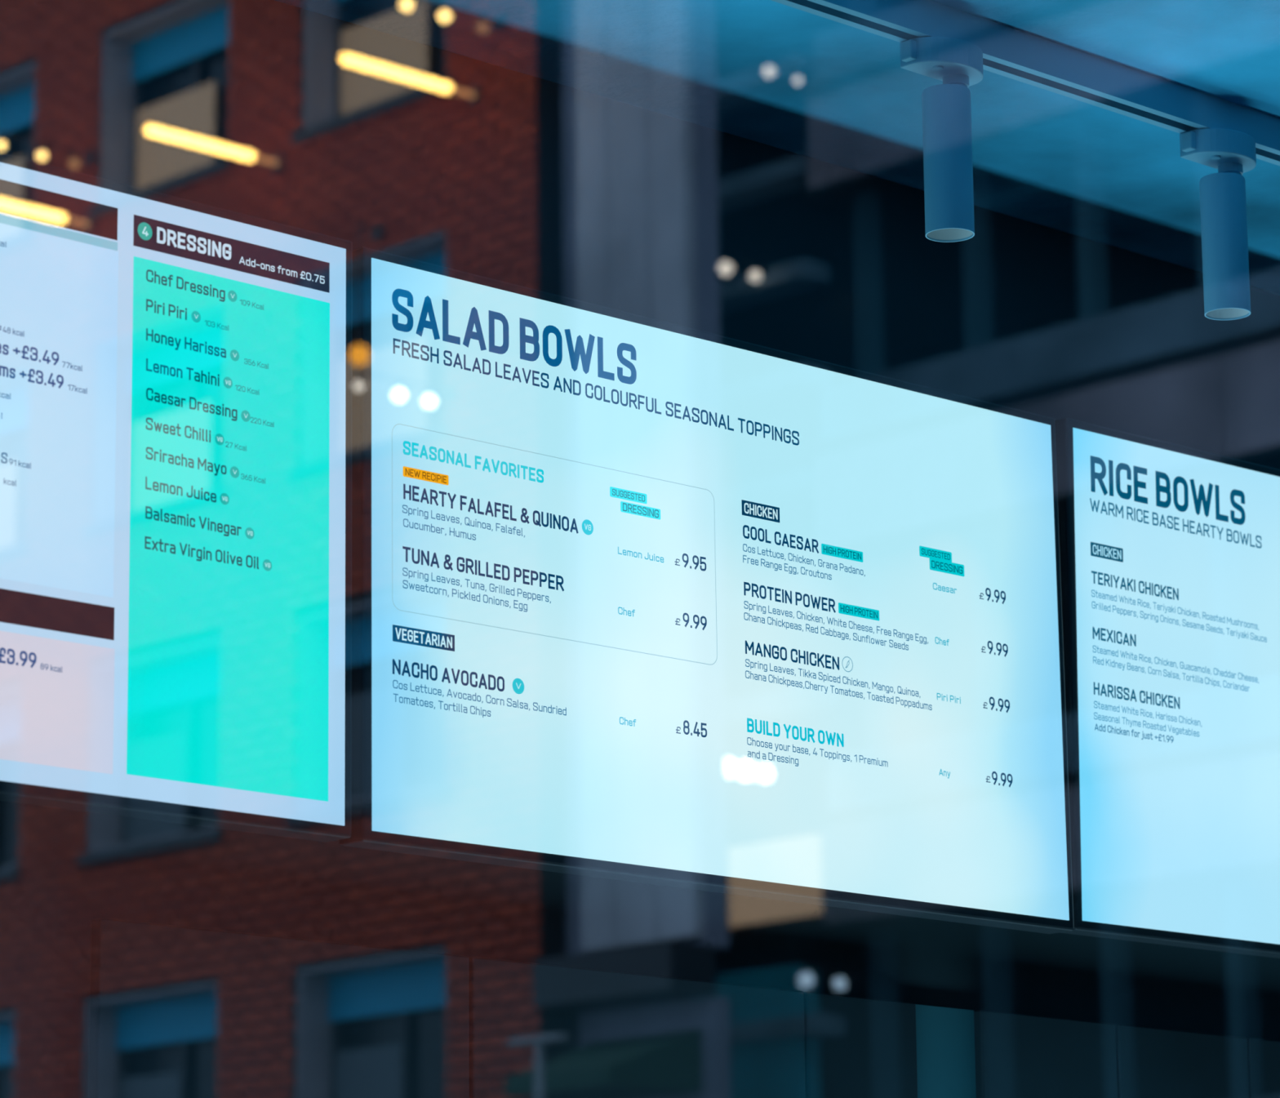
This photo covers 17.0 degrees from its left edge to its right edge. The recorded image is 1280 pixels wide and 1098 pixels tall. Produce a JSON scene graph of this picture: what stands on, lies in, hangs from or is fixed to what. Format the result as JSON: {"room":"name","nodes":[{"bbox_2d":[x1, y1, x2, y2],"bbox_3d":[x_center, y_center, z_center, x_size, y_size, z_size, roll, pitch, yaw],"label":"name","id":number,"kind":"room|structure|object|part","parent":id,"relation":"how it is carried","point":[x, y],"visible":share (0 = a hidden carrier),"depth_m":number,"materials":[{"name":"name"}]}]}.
{"room":"city street","nodes":[
{"label":"city street","id":0,"kind":"room"},
{"bbox_2d":[0,0,1279,1097],"bbox_3d":[0.834,1.230,5.561,7.340,3.196,0.218,11,-17,-42],"label":"window","id":1,"kind":"structure","parent":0,"point":[140,957],"depth_m":4.80,"materials":[{"name":"clear glass"}]},
{"bbox_3d":[-0.356,1.415,4.213,0.490,2.072,0.017,11,-17,-42],"label":"wall panel","id":2,"kind":"part","parent":1,"relation":"part of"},
{"bbox_3d":[0.010,1.487,4.553,0.510,2.072,0.017,11,-17,-42],"label":"wall panel","id":3,"kind":"part","parent":1,"relation":"part of","materials":[{"name":"glass"}]},
{"bbox_3d":[0.265,1.538,4.791,0.185,2.072,0.017,11,-17,-42],"label":"wall panel","id":4,"kind":"part","parent":1,"relation":"part of","materials":[{"name":"glass"}]},
{"bbox_3d":[0.506,1.585,5.015,0.250,2.072,0.017,11,-17,-42],"label":"wall panel","id":5,"kind":"part","parent":1,"relation":"part of","materials":[{"name":"glass"}]},
{"bbox_3d":[0.692,1.622,5.189,0.255,2.072,0.017,11,-17,-42],"label":"wall panel","id":6,"kind":"part","parent":1,"relation":"part of","materials":[{"name":"glass"}]},
{"bbox_3d":[0.971,1.677,5.449,0.505,2.072,0.017,11,-17,-42],"label":"wall panel","id":7,"kind":"part","parent":1,"relation":"part of","materials":[{"name":"glass"}]},
{"bbox_3d":[0.062,0.067,4.923,3.850,0.605,0.035,11,-17,-42],"label":"rail","id":8,"kind":"object","parent":1,"relation":"attached to","visible":0},
{"bbox_2d":[0,152,352,842],"bbox_3d":[-0.724,-0.088,4.075,1.109,0.634,0.086,11,-18,-43],"label":"screen","id":9,"kind":"object","parent":8,"relation":"attached to","point":[175,373],"visible":1,"depth_m":4.26,"materials":[{"name":"white glass"}]},
{"bbox_2d":[338,246,1074,933],"bbox_3d":[0.086,0.075,4.837,1.109,0.636,0.094,11,-18,-42],"label":"screen","id":10,"kind":"object","parent":8,"relation":"attached to","point":[636,598],"visible":1,"depth_m":4.76,"materials":[{"name":"white glass"}]},
{"bbox_2d":[1054,417,1279,958],"bbox_3d":[0.897,0.229,5.611,1.106,0.632,0.086,11,-16,-43],"label":"screen","id":11,"kind":"object","parent":8,"relation":"attached to","point":[1170,553],"visible":1,"depth_m":5.33,"materials":[{"name":"white glass"}]},
{"bbox_2d":[274,0,1279,294],"bbox_3d":[3.106,-0.996,3.591,7.340,0.250,6.860,11,-17,-42],"label":"ceiling","id":12,"kind":"structure","parent":0,"point":[766,72],"depth_m":4.93,"materials":[{"name":"blue paint"}]},
{"bbox_2d":[770,0,1279,165],"bbox_3d":[0.669,-0.505,5.022,5.200,0.041,0.037,11,-17,-42],"label":"track","id":13,"kind":"object","parent":12,"relation":"attached to","point":[1009,52],"visible":1,"depth_m":4.82,"materials":[{"name":"blue"}]},
{"bbox_2d":[899,36,983,242],"bbox_3d":[0.336,-0.448,4.676,0.112,0.213,0.063,11,-17,-42],"label":"track spotlight","id":14,"kind":"object","parent":13,"relation":"hanging from","point":[948,166],"visible":1,"depth_m":4.66,"materials":[{"name":"blue"}]},
{"bbox_3d":[0.293,-0.543,4.666,0.010,0.022,0.016,11,-17,-42],"label":"release lever","id":15,"kind":"part","parent":14,"relation":"part of","materials":[{"name":"blue"}]},
{"bbox_2d":[1179,128,1256,319],"bbox_3d":[0.683,-0.379,4.999,0.112,0.213,0.063,11,-17,-42],"label":"track spotlight","id":16,"kind":"object","parent":13,"relation":"hanging from","point":[1223,203],"visible":1,"depth_m":4.99,"materials":[{"name":"blue"}]},
{"bbox_3d":[0.640,-0.475,4.989,0.010,0.022,0.016,11,-17,-42],"label":"release lever","id":17,"kind":"part","parent":16,"relation":"part of","materials":[{"name":"blue"}]}
]}

